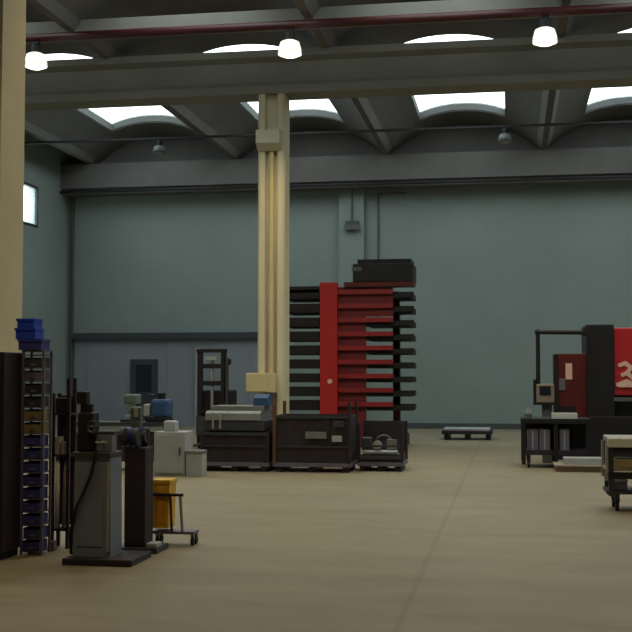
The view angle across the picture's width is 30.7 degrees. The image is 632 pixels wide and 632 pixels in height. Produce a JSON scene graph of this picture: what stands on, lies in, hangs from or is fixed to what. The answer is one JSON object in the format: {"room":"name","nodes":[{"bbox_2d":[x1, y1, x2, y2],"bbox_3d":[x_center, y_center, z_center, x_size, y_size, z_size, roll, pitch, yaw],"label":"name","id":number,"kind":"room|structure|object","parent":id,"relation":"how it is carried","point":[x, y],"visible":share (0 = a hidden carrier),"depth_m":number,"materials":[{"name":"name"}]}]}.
{"room":"factory workshop","nodes":[
{"label":"factory workshop","id":0,"kind":"room"},
{"bbox_2d":[22,132,68,426],"bbox_3d":[-11.210,-2.136,16.217,0.300,9.500,40.000,0,-3,10],"label":"wall","id":1,"kind":"structure","parent":0,"point":[45,247],"depth_m":34.37,"materials":[{"name":"paint"}]},
{"bbox_2d":[23,182,38,227],"bbox_3d":[-8.325,-3.212,32.792,0.140,1.200,1.700,0,-3,10],"label":"window","id":2,"kind":"structure","parent":1,"relation":"in","point":[35,188],"depth_m":33.55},
{"bbox_2d":[24,120,631,144],"bbox_3d":[5.311,-4.778,28.842,28.130,0.050,0.100,0,-3,10],"label":"pipe","id":3,"kind":"object","parent":1,"relation":"attached to","point":[628,121],"visible":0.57,"depth_m":29.56,"materials":[{"name":"black metal"}]},
{"bbox_2d":[153,139,165,154],"bbox_3d":[-4.139,-4.469,30.433,0.344,0.408,0.344,0,-3,10],"label":"lamp","id":4,"kind":"object","parent":3,"relation":"hanging from","point":[159,149],"visible":1,"depth_m":30.33,"materials":[{"name":"black metal"}]},
{"bbox_2d":[498,127,511,143],"bbox_3d":[4.755,-4.544,28.934,0.344,0.408,0.344,0,-3,10],"label":"lamp","id":5,"kind":"object","parent":3,"relation":"hanging from","point":[504,138],"visible":1,"depth_m":28.83,"materials":[{"name":"black metal"}]},
{"bbox_2d":[25,32,631,110],"bbox_3d":[4.221,-4.899,22.381,28.130,0.880,0.660,0,-3,10],"label":"beam","id":6,"kind":"structure","parent":1,"relation":"attached to","point":[587,61],"depth_m":22.82,"materials":[{"name":"concrete"}]},
{"bbox_2d":[26,0,631,43],"bbox_3d":[3.872,-5.468,20.336,28.130,0.310,0.300,0,-3,10],"label":"trim","id":7,"kind":"structure","parent":1,"relation":"attached to","point":[443,5],"depth_m":20.90,"materials":[{"name":"metal"}]},
{"bbox_2d":[26,3,631,42],"bbox_3d":[3.805,-5.263,19.931,28.130,0.160,0.160,0,-3,10],"label":"pipe","id":8,"kind":"object","parent":1,"relation":"attached to","point":[616,7],"visible":1,"depth_m":20.45,"materials":[{"name":"metal"}]},
{"bbox_2d":[25,41,46,69],"bbox_3d":[-5.222,-4.851,21.435,0.430,0.510,0.430,0,-3,10],"label":"lamp","id":9,"kind":"object","parent":8,"relation":"hanging from","point":[34,60],"visible":0.98,"depth_m":21.31,"materials":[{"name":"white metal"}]},
{"bbox_2d":[278,28,301,57],"bbox_3d":[-0.469,-4.892,20.634,0.430,0.510,0.430,0,-3,10],"label":"lamp","id":10,"kind":"object","parent":8,"relation":"hanging from","point":[289,47],"visible":1,"depth_m":20.51,"materials":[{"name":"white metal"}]},
{"bbox_2d":[532,15,557,46],"bbox_3d":[3.958,-4.929,19.888,0.430,0.510,0.430,0,-3,10],"label":"lamp","id":11,"kind":"object","parent":8,"relation":"hanging from","point":[545,35],"visible":1,"depth_m":19.76,"materials":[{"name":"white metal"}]},
{"bbox_2d":[0,426,631,631],"bbox_3d":[2.807,2.389,13.621,28.130,0.200,40.000,0,-3,10],"label":"floor","id":12,"kind":"structure","parent":0,"point":[467,536],"depth_m":9.83,"materials":[{"name":"concrete"}]},
{"bbox_2d":[0,352,21,559],"bbox_3d":[-3.084,1.217,10.136,0.850,1.790,0.440,0,-3,10],"label":"tall cabinet","id":13,"kind":"object","parent":12,"relation":"on","point":[10,362],"visible":1,"depth_m":10.04,"materials":[{"name":"metal"}]},
{"bbox_2d":[0,0,25,352],"bbox_3d":[-3.328,-1.416,11.438,0.640,7.180,0.580,0,-3,10],"label":"column","id":14,"kind":"structure","parent":12,"relation":"on","point":[12,12],"depth_m":11.38,"materials":[{"name":"paint"}]},
{"bbox_2d":[19,350,52,554],"bbox_3d":[-2.506,1.214,10.313,0.210,1.815,0.200,0,-3,10],"label":"rack","id":15,"kind":"object","parent":12,"relation":"on","point":[31,355],"visible":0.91,"depth_m":10.24,"materials":[{"name":"metal"}]},
{"bbox_2d":[17,339,50,349],"bbox_3d":[-2.537,0.259,10.347,0.231,0.095,0.198,0,-3,10],"label":"storage bin","id":16,"kind":"object","parent":15,"relation":"on","point":[24,344],"visible":0.99,"depth_m":10.26,"materials":[{"name":"blue plastic"}]},
{"bbox_2d":[14,328,44,338],"bbox_3d":[-2.578,0.162,10.349,0.201,0.100,0.198,0,-3,10],"label":"storage bin","id":17,"kind":"object","parent":16,"relation":"on","point":[21,333],"visible":0.88,"depth_m":10.26,"materials":[{"name":"blue plastic"}]},
{"bbox_2d":[16,318,42,327],"bbox_3d":[-2.581,0.070,10.364,0.171,0.085,0.198,0,-3,10],"label":"storage bin","id":18,"kind":"object","parent":17,"relation":"on","point":[27,322],"visible":0.91,"depth_m":10.28,"materials":[{"name":"blue plastic"}]},
{"bbox_2d":[22,538,46,550],"bbox_3d":[-2.512,2.041,10.266,0.160,0.088,0.183,0,-3,10],"label":"bin","id":19,"kind":"object","parent":15,"relation":"on","point":[28,544],"visible":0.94,"depth_m":10.19,"materials":[{"name":"blue plastic"}]},
{"bbox_2d":[22,496,47,499],"bbox_3d":[-2.506,1.629,10.292,0.170,0.010,0.200,0,-3,10],"label":"shelf","id":20,"kind":"object","parent":15,"relation":"attached to","point":[41,497],"depth_m":10.20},
{"bbox_2d":[22,509,47,512],"bbox_3d":[-2.506,1.744,10.287,0.170,0.010,0.200,0,-3,10],"label":"shelf","id":21,"kind":"object","parent":15,"relation":"attached to","point":[41,510],"depth_m":10.20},
{"bbox_2d":[22,548,47,552],"bbox_3d":[-2.506,2.092,10.269,0.170,0.010,0.200,0,-3,10],"label":"shelf","id":22,"kind":"object","parent":15,"relation":"attached to","point":[41,549],"depth_m":10.17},
{"bbox_2d":[23,525,47,537],"bbox_3d":[-2.504,1.925,10.270,0.160,0.088,0.183,0,-3,10],"label":"bin","id":23,"kind":"object","parent":15,"relation":"on","point":[29,531],"visible":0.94,"depth_m":10.20,"materials":[{"name":"blue plastic"}]},
{"bbox_2d":[23,512,47,524],"bbox_3d":[-2.508,1.809,10.277,0.160,0.088,0.183,0,-3,10],"label":"bin","id":24,"kind":"object","parent":15,"relation":"on","point":[28,518],"visible":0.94,"depth_m":10.20,"materials":[{"name":"blue plastic"}]},
{"bbox_2d":[23,460,47,471],"bbox_3d":[-2.513,1.346,10.301,0.160,0.088,0.183,0,-3,10],"label":"bin","id":25,"kind":"object","parent":15,"relation":"on","point":[33,465],"visible":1,"depth_m":10.22,"materials":[{"name":"blue plastic"}]},
{"bbox_2d":[23,499,47,511],"bbox_3d":[-2.512,1.693,10.284,0.160,0.088,0.183,0,-3,10],"label":"bin","id":26,"kind":"object","parent":15,"relation":"on","point":[28,505],"visible":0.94,"depth_m":10.21,"materials":[{"name":"blue plastic"}]},
{"bbox_2d":[23,473,47,484],"bbox_3d":[-2.508,1.461,10.294,0.160,0.088,0.183,0,-3,10],"label":"bin","id":27,"kind":"object","parent":15,"relation":"on","point":[33,478],"visible":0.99,"depth_m":10.22,"materials":[{"name":"blue plastic"}]},
{"bbox_2d":[23,435,47,445],"bbox_3d":[-2.513,1.114,10.313,0.160,0.088,0.183,0,-3,10],"label":"bin","id":28,"kind":"object","parent":15,"relation":"on","point":[28,440],"visible":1,"depth_m":10.24,"materials":[{"name":"blue plastic"}]},
{"bbox_2d":[23,486,47,497],"bbox_3d":[-2.513,1.577,10.289,0.160,0.088,0.183,0,-3,10],"label":"bin","id":29,"kind":"object","parent":15,"relation":"on","point":[28,492],"visible":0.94,"depth_m":10.21,"materials":[{"name":"blue plastic"}]},
{"bbox_2d":[22,483,48,486],"bbox_3d":[-2.506,1.513,10.298,0.170,0.010,0.200,0,-3,10],"label":"shelf","id":30,"kind":"object","parent":15,"relation":"attached to","point":[42,484],"depth_m":10.20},
{"bbox_2d":[24,422,48,432],"bbox_3d":[-2.509,0.998,10.318,0.160,0.088,0.183,0,-3,10],"label":"bin","id":31,"kind":"object","parent":15,"relation":"on","point":[29,427],"visible":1,"depth_m":10.24,"materials":[{"name":"plastic"}]},
{"bbox_2d":[24,448,48,458],"bbox_3d":[-2.507,1.230,10.306,0.160,0.088,0.183,0,-3,10],"label":"bin","id":32,"kind":"object","parent":15,"relation":"on","point":[29,453],"visible":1,"depth_m":10.23,"materials":[{"name":"blue plastic"}]},
{"bbox_2d":[24,409,48,419],"bbox_3d":[-2.507,0.882,10.323,0.160,0.088,0.183,0,-3,10],"label":"bin","id":33,"kind":"object","parent":15,"relation":"on","point":[29,414],"visible":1,"depth_m":10.25,"materials":[{"name":"plastic"}]},
{"bbox_2d":[24,396,48,406],"bbox_3d":[-2.513,0.766,10.330,0.160,0.088,0.183,0,-3,10],"label":"bin","id":34,"kind":"object","parent":15,"relation":"on","point":[36,401],"visible":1,"depth_m":10.25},
{"bbox_2d":[24,371,48,379],"bbox_3d":[-2.512,0.535,10.342,0.160,0.088,0.183,0,-3,10],"label":"bin","id":35,"kind":"object","parent":15,"relation":"on","point":[28,375],"visible":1,"depth_m":10.26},
{"bbox_2d":[25,383,49,392],"bbox_3d":[-2.506,0.650,10.335,0.160,0.088,0.183,0,-3,10],"label":"bin","id":36,"kind":"object","parent":15,"relation":"on","point":[29,387],"visible":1,"depth_m":10.26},
{"bbox_2d":[25,357,49,366],"bbox_3d":[-2.510,0.419,10.347,0.160,0.088,0.183,0,-3,10],"label":"bin","id":37,"kind":"object","parent":15,"relation":"on","point":[29,362],"visible":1,"depth_m":10.27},
{"bbox_2d":[51,540,56,550],"bbox_3d":[-2.393,2.083,10.433,0.060,0.090,0.080,0,-3,10],"label":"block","id":38,"kind":"object","parent":12,"relation":"on","point":[53,542],"visible":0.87,"depth_m":10.41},
{"bbox_2d":[51,378,76,548],"bbox_3d":[-2.343,1.359,10.674,0.180,1.560,0.180,0,-3,10],"label":"stand","id":39,"kind":"object","parent":12,"relation":"on","point":[64,407],"visible":0.84,"depth_m":10.64,"materials":[{"name":"brown paint"}]},
{"bbox_2d":[54,457,59,527],"bbox_3d":[-2.390,1.627,10.623,0.043,0.651,0.054,0,-3,10],"label":"tube","id":40,"kind":"object","parent":39,"relation":"on","point":[57,459],"visible":1,"depth_m":10.61,"materials":[{"name":"white"}]},
{"bbox_2d":[55,436,63,453],"bbox_3d":[-2.379,1.199,10.662,0.045,0.160,0.112,0,-3,10],"label":"cardboard box","id":41,"kind":"object","parent":39,"relation":"on","point":[59,439],"visible":0.88,"depth_m":10.61,"materials":[{"name":"brown cardboard"}]},
{"bbox_2d":[51,526,68,530],"bbox_3d":[-2.343,1.969,10.644,0.180,0.020,0.180,0,-3,10],"label":"shelf","id":42,"kind":"object","parent":39,"relation":"attached to","point":[60,528],"depth_m":10.56,"materials":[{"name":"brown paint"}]},
{"bbox_2d":[52,453,71,456],"bbox_3d":[-2.343,1.290,10.678,0.180,0.020,0.180,0,-3,10],"label":"shelf","id":43,"kind":"object","parent":39,"relation":"attached to","point":[53,454],"depth_m":10.59,"materials":[{"name":"metal"}]},
{"bbox_2d":[61,441,65,453],"bbox_3d":[-2.321,1.221,10.651,0.053,0.115,0.112,0,-3,10],"label":"cardboard box","id":44,"kind":"object","parent":39,"relation":"on","point":[63,444],"visible":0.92,"depth_m":10.60,"materials":[{"name":"brown cardboard"}]},
{"bbox_2d":[62,460,65,527],"bbox_3d":[-2.322,1.645,10.621,0.031,0.617,0.062,-1,-3,19],"label":"tube","id":45,"kind":"object","parent":39,"relation":"on","point":[64,477],"visible":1,"depth_m":10.61,"materials":[{"name":"cardboard"}]},
{"bbox_2d":[62,391,150,566],"bbox_3d":[-1.786,1.375,9.889,0.610,1.450,0.540,0,-3,10],"label":"machine","id":46,"kind":"object","parent":12,"relation":"on","point":[96,522],"visible":1,"depth_m":9.76,"materials":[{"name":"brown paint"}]},
{"bbox_2d":[77,421,178,461],"bbox_3d":[-3.237,2.177,19.349,1.750,0.800,0.650,0,-3,10],"label":"bench","id":47,"kind":"object","parent":12,"relation":"on","point":[101,423],"visible":0.09,"depth_m":19.06,"materials":[{"name":"brown paint"}]},
{"bbox_2d":[120,394,143,421],"bbox_3d":[-3.089,1.546,19.331,0.300,0.460,0.360,0,-3,10],"label":"drill","id":48,"kind":"object","parent":47,"relation":"on","point":[132,400],"visible":0.7,"depth_m":19.21,"materials":[{"name":"metal"}]},
{"bbox_2d":[143,393,172,421],"bbox_3d":[-2.635,1.532,19.255,0.420,0.480,0.400,0,-3,10],"label":"machine","id":49,"kind":"object","parent":47,"relation":"on","point":[160,409],"visible":0.98,"depth_m":19.08,"materials":[{"name":"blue metal"}]},
{"bbox_2d":[119,407,167,553],"bbox_3d":[-1.569,1.478,10.454,0.372,1.300,0.365,0,-3,10],"label":"machine","id":50,"kind":"object","parent":12,"relation":"on","point":[138,495],"visible":0.98,"depth_m":10.35,"materials":[{"name":"brown paint"}]},
{"bbox_2d":[154,430,192,475],"bbox_3d":[-2.267,2.178,18.276,0.500,0.690,0.540,0,-3,10],"label":"base cabinet","id":51,"kind":"object","parent":12,"relation":"on","point":[170,448],"visible":0.96,"depth_m":18.04,"materials":[{"name":"metal"}]},
{"bbox_2d":[164,420,178,431],"bbox_3d":[-2.302,1.748,18.273,0.200,0.170,0.200,0,-3,10],"label":"box","id":52,"kind":"object","parent":51,"relation":"on","point":[170,425],"visible":1,"depth_m":18.18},
{"bbox_2d":[153,478,198,544],"bbox_3d":[-1.334,1.843,10.830,0.420,0.610,0.269,0,-3,10],"label":"trolley","id":53,"kind":"object","parent":12,"relation":"on","point":[164,489],"visible":0.89,"depth_m":10.75,"materials":[{"name":"plastic"}]},
{"bbox_2d":[153,478,176,527],"bbox_3d":[-1.440,1.765,10.867,0.200,0.450,0.240,0,-3,10],"label":"tub","id":54,"kind":"object","parent":53,"relation":"in","point":[164,489],"depth_m":10.75,"materials":[{"name":"yellow plastic"}]},
{"bbox_2d":[185,449,207,476],"bbox_3d":[-1.886,2.316,18.124,0.280,0.400,0.320,0,-3,10],"label":"trash bin","id":55,"kind":"object","parent":12,"relation":"on","point":[196,460],"visible":1,"depth_m":17.98,"materials":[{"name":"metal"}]},
{"bbox_2d":[193,349,236,448],"bbox_3d":[-2.232,1.770,24.582,0.760,2.140,2.050,0,-3,10],"label":"forklift","id":56,"kind":"object","parent":12,"relation":"on","point":[206,399],"visible":0.44,"depth_m":24.70,"materials":[{"name":"black metal"}]},
{"bbox_2d":[200,430,274,471],"bbox_3d":[-1.265,2.247,19.343,1.160,0.660,0.910,0,-3,10],"label":"crate","id":57,"kind":"object","parent":12,"relation":"on","point":[240,450],"visible":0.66,"depth_m":18.92,"materials":[{"name":"black metal"}]},
{"bbox_2d":[203,405,272,430],"bbox_3d":[-1.289,1.712,19.348,1.040,0.410,0.870,0,-3,10],"label":"bundle","id":58,"kind":"object","parent":57,"relation":"on","point":[220,417],"visible":0.91,"depth_m":18.98,"materials":[{"name":"metal"}]},
{"bbox_2d":[253,394,271,405],"bbox_3d":[-0.891,1.410,19.322,0.240,0.190,0.400,0,-3,10],"label":"box","id":59,"kind":"object","parent":58,"relation":"on","point":[259,399],"visible":1,"depth_m":19.14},
{"bbox_2d":[256,93,289,414],"bbox_3d":[-0.864,-0.837,22.903,0.540,7.180,0.740,0,-3,10],"label":"column","id":60,"kind":"structure","parent":12,"relation":"on","point":[273,132],"depth_m":22.81,"materials":[{"name":"paint"}]},
{"bbox_2d":[246,373,276,429],"bbox_3d":[-1.071,1.926,22.497,0.580,1.620,0.215,0,-3,10],"label":"wall box","id":61,"kind":"object","parent":60,"relation":"attached to","point":[255,382],"visible":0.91,"depth_m":22.43,"materials":[{"name":"metal"}]},
{"bbox_2d":[273,401,357,472],"bbox_3d":[0.000,1.999,19.192,1.290,1.140,0.910,0,-3,10],"label":"crate","id":62,"kind":"object","parent":12,"relation":"on","point":[291,448],"visible":0.94,"depth_m":18.79,"materials":[{"name":"black metal"}]},
{"bbox_2d":[305,432,326,438],"bbox_3d":[0.000,1.940,18.710,0.350,0.110,0.045,0,-3,10],"label":"label","id":63,"kind":"object","parent":62,"relation":"attached to","point":[308,435],"visible":1,"depth_m":18.69,"materials":[{"name":"paper"}]},
{"bbox_2d":[333,421,343,426],"bbox_3d":[0.369,1.752,18.657,0.180,0.100,0.045,0,-3,10],"label":"label","id":64,"kind":"object","parent":62,"relation":"attached to","point":[335,423],"visible":1,"depth_m":18.63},
{"bbox_2d":[289,259,416,447],"bbox_3d":[0.817,0.851,25.997,2.920,4.120,1.680,0,-3,10],"label":"storage rack","id":65,"kind":"object","parent":12,"relation":"on","point":[345,313],"visible":0.91,"depth_m":25.28,"materials":[{"name":"metal"}]},
{"bbox_2d":[289,286,319,292],"bbox_3d":[-0.226,-0.553,26.162,0.830,0.140,1.360,0,-3,10],"label":"tray","id":66,"kind":"object","parent":65,"relation":"on","point":[294,289],"depth_m":25.48,"materials":[{"name":"black metal"}]},
{"bbox_2d":[289,290,415,302],"bbox_3d":[0.804,-0.456,25.983,2.920,0.200,1.360,0,-3,10],"label":"tray","id":67,"kind":"object","parent":65,"relation":"on","point":[295,296],"depth_m":25.35,"materials":[{"name":"black metal"}]},
{"bbox_2d":[289,303,415,315],"bbox_3d":[0.804,-0.148,25.968,2.920,0.200,1.360,0,-3,10],"label":"tray","id":68,"kind":"object","parent":65,"relation":"on","point":[322,309],"depth_m":25.33,"materials":[{"name":"black metal"}]},
{"bbox_2d":[289,317,415,328],"bbox_3d":[0.804,0.159,25.952,2.920,0.200,1.360,0,-3,10],"label":"tray","id":69,"kind":"object","parent":65,"relation":"on","point":[310,322],"depth_m":25.32,"materials":[{"name":"black metal"}]},
{"bbox_2d":[289,331,415,341],"bbox_3d":[0.804,0.467,25.937,2.920,0.200,1.360,0,-3,10],"label":"tray","id":70,"kind":"object","parent":65,"relation":"on","point":[297,336],"depth_m":25.30,"materials":[{"name":"black metal"}]},
{"bbox_2d":[289,345,415,354],"bbox_3d":[0.804,0.775,25.921,2.920,0.200,1.360,0,-3,10],"label":"tray","id":71,"kind":"object","parent":65,"relation":"on","point":[293,349],"depth_m":25.28,"materials":[{"name":"black metal"}]},
{"bbox_2d":[289,359,415,368],"bbox_3d":[0.804,1.082,25.906,2.920,0.200,1.360,0,-3,10],"label":"tray","id":72,"kind":"object","parent":65,"relation":"on","point":[293,363],"depth_m":25.27,"materials":[{"name":"black metal"}]},
{"bbox_2d":[289,373,415,381],"bbox_3d":[0.804,1.390,25.890,2.920,0.200,1.360,0,-3,10],"label":"tray","id":73,"kind":"object","parent":65,"relation":"on","point":[293,377],"depth_m":25.24,"materials":[{"name":"black metal"}]},
{"bbox_2d":[289,387,415,396],"bbox_3d":[0.804,1.698,25.875,2.920,0.200,1.360,0,-3,10],"label":"tray","id":74,"kind":"object","parent":65,"relation":"on","point":[293,391],"depth_m":25.23,"materials":[{"name":"black metal"}]},
{"bbox_2d":[289,400,416,410],"bbox_3d":[0.804,2.005,25.859,2.920,0.200,1.360,0,-3,10],"label":"tray","id":75,"kind":"object","parent":65,"relation":"on","point":[322,405],"depth_m":25.21,"materials":[{"name":"black metal"}]},
{"bbox_2d":[357,420,407,471],"bbox_3d":[1.124,2.176,19.323,0.760,0.800,0.860,0,-3,10],"label":"crate","id":76,"kind":"object","parent":12,"relation":"on","point":[394,429],"visible":0.92,"depth_m":19.12,"materials":[{"name":"black metal"}]},
{"bbox_2d":[364,450,397,454],"bbox_3d":[1.073,2.256,19.018,0.560,0.080,0.080,0,-3,10],"label":"tube","id":77,"kind":"object","parent":76,"relation":"in","point":[366,452],"visible":1,"depth_m":18.99,"materials":[{"name":"metal"}]},
{"bbox_2d":[362,437,371,449],"bbox_3d":[0.850,2.117,19.144,0.160,0.200,0.200,0,-3,10],"label":"block","id":78,"kind":"object","parent":77,"relation":"on","point":[365,440],"visible":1,"depth_m":19.05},
{"bbox_2d":[387,439,396,449],"bbox_3d":[1.264,2.128,19.074,0.160,0.170,0.200,0,-3,10],"label":"metal bracket","id":79,"kind":"object","parent":77,"relation":"on","point":[389,441],"visible":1,"depth_m":18.97,"materials":[{"name":"metal"}]},
{"bbox_2d":[375,434,391,449],"bbox_3d":[1.140,2.145,19.297,0.320,0.320,0.060,0,-3,10],"label":"ring","id":80,"kind":"object","parent":76,"relation":"on","point":[379,437],"visible":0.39,"depth_m":19.28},
{"bbox_2d":[442,429,492,439],"bbox_3d":[3.743,2.924,28.388,1.220,0.220,1.050,0,-3,10],"label":"pallet","id":81,"kind":"object","parent":12,"relation":"on","point":[447,434],"visible":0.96,"depth_m":27.91,"materials":[{"name":"black metal"}]},
{"bbox_2d":[443,427,489,430],"bbox_3d":[3.731,2.788,28.382,1.120,0.050,0.980,0,-3,10],"label":"pile","id":82,"kind":"object","parent":81,"relation":"on","point":[445,428],"visible":1,"depth_m":27.99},
{"bbox_2d":[520,417,590,467],"bbox_3d":[4.146,2.188,19.955,1.170,0.840,0.900,0,-3,10],"label":"bench","id":83,"kind":"object","parent":12,"relation":"on","point":[579,429],"visible":0.7,"depth_m":19.62,"materials":[{"name":"black metal"}]},
{"bbox_2d":[524,408,531,417],"bbox_3d":[3.656,1.675,19.809,0.136,0.170,0.140,0,-3,10],"label":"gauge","id":84,"kind":"object","parent":83,"relation":"on","point":[528,413],"visible":0.98,"depth_m":19.77},
{"bbox_2d":[527,428,537,449],"bbox_3d":[3.748,2.126,19.908,0.180,0.360,0.530,0,-3,10],"label":"storage bin","id":85,"kind":"object","parent":83,"relation":"on","point":[532,433],"visible":1,"depth_m":19.66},
{"bbox_2d":[538,428,549,449],"bbox_3d":[3.945,2.124,19.875,0.180,0.360,0.530,0,-3,10],"label":"storage bin","id":86,"kind":"object","parent":83,"relation":"on","point":[544,433],"visible":1,"depth_m":19.62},
{"bbox_2d":[526,447,585,455],"bbox_3d":[4.153,2.348,19.956,1.140,0.080,0.840,0,-3,10],"label":"shelf","id":87,"kind":"object","parent":83,"relation":"attached to","point":[554,451],"depth_m":19.57,"materials":[{"name":"metal"}]},
{"bbox_2d":[558,428,568,450],"bbox_3d":[4.270,2.121,19.820,0.160,0.360,0.530,0,-3,10],"label":"storage bin","id":88,"kind":"object","parent":83,"relation":"on","point":[563,433],"visible":1,"depth_m":19.57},
{"bbox_2d":[551,413,577,418],"bbox_3d":[4.270,1.714,19.780,0.420,0.090,0.450,0,-3,10],"label":"tray","id":89,"kind":"object","parent":83,"relation":"on","point":[553,415],"visible":1,"depth_m":19.56,"materials":[{"name":"plastic"}]},
{"bbox_2d":[533,329,588,462],"bbox_3d":[4.464,1.444,20.888,1.079,2.420,0.319,0,-3,-5],"label":"pendant","id":90,"kind":"object","parent":12,"relation":"on","point":[543,394],"visible":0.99,"depth_m":20.79,"materials":[{"name":"black metal"}]},
{"bbox_2d":[553,462,600,471],"bbox_3d":[4.417,2.505,19.050,0.940,0.115,0.640,0,-3,10],"label":"wooden pallet","id":91,"kind":"object","parent":12,"relation":"on","point":[558,466],"visible":0.53,"depth_m":18.79,"materials":[{"name":"wood"}]},
{"bbox_2d":[563,456,600,464],"bbox_3d":[4.424,2.394,19.034,0.640,0.105,0.400,0,-3,10],"label":"slab","id":92,"kind":"object","parent":91,"relation":"on","point":[567,460],"visible":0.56,"depth_m":18.85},
{"bbox_2d":[553,324,631,459],"bbox_3d":[6.443,1.446,21.914,3.800,2.520,1.750,0,-3,10],"label":"machine","id":93,"kind":"object","parent":12,"relation":"on","point":[595,384],"visible":0.76,"depth_m":21.31,"materials":[{"name":"red paint"}]},
{"bbox_2d":[601,435,631,510],"bbox_3d":[3.924,1.858,13.612,1.015,0.860,0.700,0,-3,10],"label":"trolley","id":94,"kind":"object","parent":12,"relation":"on","point":[610,444],"visible":0.99,"depth_m":13.40,"materials":[{"name":"white metal"}]},
{"bbox_2d":[603,486,631,494],"bbox_3d":[3.920,2.069,13.622,0.970,0.040,0.600,0,-3,10],"label":"shelf","id":95,"kind":"object","parent":94,"relation":"attached to","point":[609,490],"depth_m":13.39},
{"bbox_2d":[603,465,631,470],"bbox_3d":[3.920,1.804,13.635,0.970,0.030,0.600,0,-3,10],"label":"shelf","id":96,"kind":"object","parent":94,"relation":"attached to","point":[605,467],"depth_m":13.40,"materials":[{"name":"brown wood"}]},
{"bbox_2d":[614,479,627,490],"bbox_3d":[3.576,1.986,13.572,0.180,0.120,0.290,0,-3,10],"label":"box","id":97,"kind":"object","parent":94,"relation":"on","point":[619,484],"visible":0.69,"depth_m":13.44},
{"bbox_2d":[614,457,631,467],"bbox_3d":[3.903,1.739,13.626,0.800,0.100,0.430,0,-3,10],"label":"box","id":98,"kind":"object","parent":94,"relation":"on","point":[619,462],"visible":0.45,"depth_m":13.47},
{"bbox_2d":[24,0,631,163],"bbox_3d":[2.800,-6.300,14.061,28.355,1.120,40.000,0,-3,10],"label":"ceiling","id":99,"kind":"structure","parent":0,"point":[566,105],"depth_m":28.15,"materials":[{"name":"concrete"}]},
{"bbox_2d":[76,108,187,130],"bbox_3d":[-5.468,-5.896,30.262,2.500,0.454,7.400,0,-3,10],"label":"skylight frame","id":100,"kind":"structure","parent":99,"relation":"attached to","point":[150,117],"depth_m":33.82,"materials":[{"name":"metal"}]},
{"bbox_2d":[240,100,344,122],"bbox_3d":[-0.981,-5.934,29.506,2.500,0.454,7.400,0,-3,10],"label":"window frame","id":101,"kind":"structure","parent":99,"relation":"attached to","point":[303,111],"depth_m":33.00,"materials":[{"name":"metal"}]},
{"bbox_2d":[411,92,505,119],"bbox_3d":[3.505,-5.973,28.750,2.500,0.454,7.400,0,-3,10],"label":"window","id":102,"kind":"structure","parent":99,"relation":"attached to","point":[459,105],"depth_m":32.32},
{"bbox_2d":[584,88,631,113],"bbox_3d":[7.992,-6.011,27.994,2.500,0.454,7.400,0,-3,10],"label":"window","id":103,"kind":"structure","parent":99,"relation":"attached to","point":[619,99],"depth_m":31.68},
{"bbox_2d":[67,182,631,423],"bbox_3d":[6.159,-1.254,33.700,28.730,9.500,0.300,0,-3,10],"label":"wall","id":104,"kind":"structure","parent":0,"point":[495,266],"depth_m":33.98,"materials":[{"name":"paint"}]},
{"bbox_2d":[69,197,74,394],"bbox_3d":[-7.591,-0.150,35.733,0.114,7.100,0.120,0,-3,10],"label":"drainpipe","id":105,"kind":"object","parent":104,"relation":"attached to","point":[72,198],"visible":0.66,"depth_m":35.73,"materials":[{"name":"metal"}]},
{"bbox_2d":[72,332,257,426],"bbox_3d":[-4.563,1.940,35.086,5.990,2.860,0.220,0,-3,10],"label":"door","id":106,"kind":"structure","parent":104,"relation":"in","point":[102,360],"depth_m":35.11,"materials":[{"name":"paint"}]},
{"bbox_2d":[130,359,157,426],"bbox_3d":[-5.269,2.347,35.123,0.860,2.050,0.140,0,-3,10],"label":"door","id":107,"kind":"structure","parent":106,"relation":"attached to","point":[143,372],"depth_m":35.14,"materials":[{"name":"metal"}]},
{"bbox_2d":[195,348,200,426],"bbox_3d":[-3.589,2.159,34.869,0.140,2.400,0.100,0,-3,10],"label":"door frame","id":108,"kind":"structure","parent":104,"relation":"attached to","point":[195,348],"depth_m":34.83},
{"bbox_2d":[60,147,631,197],"bbox_3d":[6.076,-4.300,33.359,28.130,0.910,0.700,0,-3,10],"label":"beam","id":109,"kind":"structure","parent":104,"relation":"attached to","point":[603,161],"depth_m":33.83,"materials":[{"name":"concrete"}]},
{"bbox_2d":[69,118,631,163],"bbox_3d":[6.129,-5.348,33.728,28.130,1.220,0.060,0,-3,10],"label":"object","id":110,"kind":"structure","parent":104,"relation":"attached to","point":[598,135],"depth_m":34.28,"materials":[{"name":"concrete"}]},
{"bbox_2d":[344,189,358,229],"bbox_3d":[1.070,-3.171,34.199,0.460,1.220,0.160,0,-3,10],"label":"junction box","id":111,"kind":"object","parent":104,"relation":"attached to","point":[349,225],"visible":1,"depth_m":34.12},
{"bbox_2d":[339,188,364,286],"bbox_3d":[1.072,-0.300,34.247,0.740,7.250,0.220,0,-3,10],"label":"trim","id":112,"kind":"structure","parent":104,"relation":"attached to","point":[351,242],"depth_m":34.25,"materials":[{"name":"paint"}]},
{"bbox_2d":[377,192,405,258],"bbox_3d":[2.254,-1.784,34.193,0.847,3.808,0.056,0,-3,10],"label":"conduit","id":113,"kind":"object","parent":104,"relation":"attached to","point":[378,194],"visible":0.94,"depth_m":34.28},
{"bbox_2d":[404,423,520,428],"bbox_3d":[9.226,3.175,32.780,21.850,0.160,0.050,0,-3,10],"label":"baseboard","id":114,"kind":"structure","parent":104,"relation":"attached to","point":[410,425],"depth_m":33.60,"materials":[{"name":"paint"}]},
{"bbox_3d":[16.824,-2.374,11.494,0.300,9.500,40.000,0,-3,10],"label":"wall","id":115,"kind":"structure","parent":0,"visible":0},
{"bbox_2d":[60,175,631,193],"bbox_3d":[6.017,-3.906,32.933,28.110,0.090,0.088,0,-3,10],"label":"conduit","id":116,"kind":"object","parent":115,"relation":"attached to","point":[617,176],"visible":1,"depth_m":33.66,"materials":[{"name":"black metal"}]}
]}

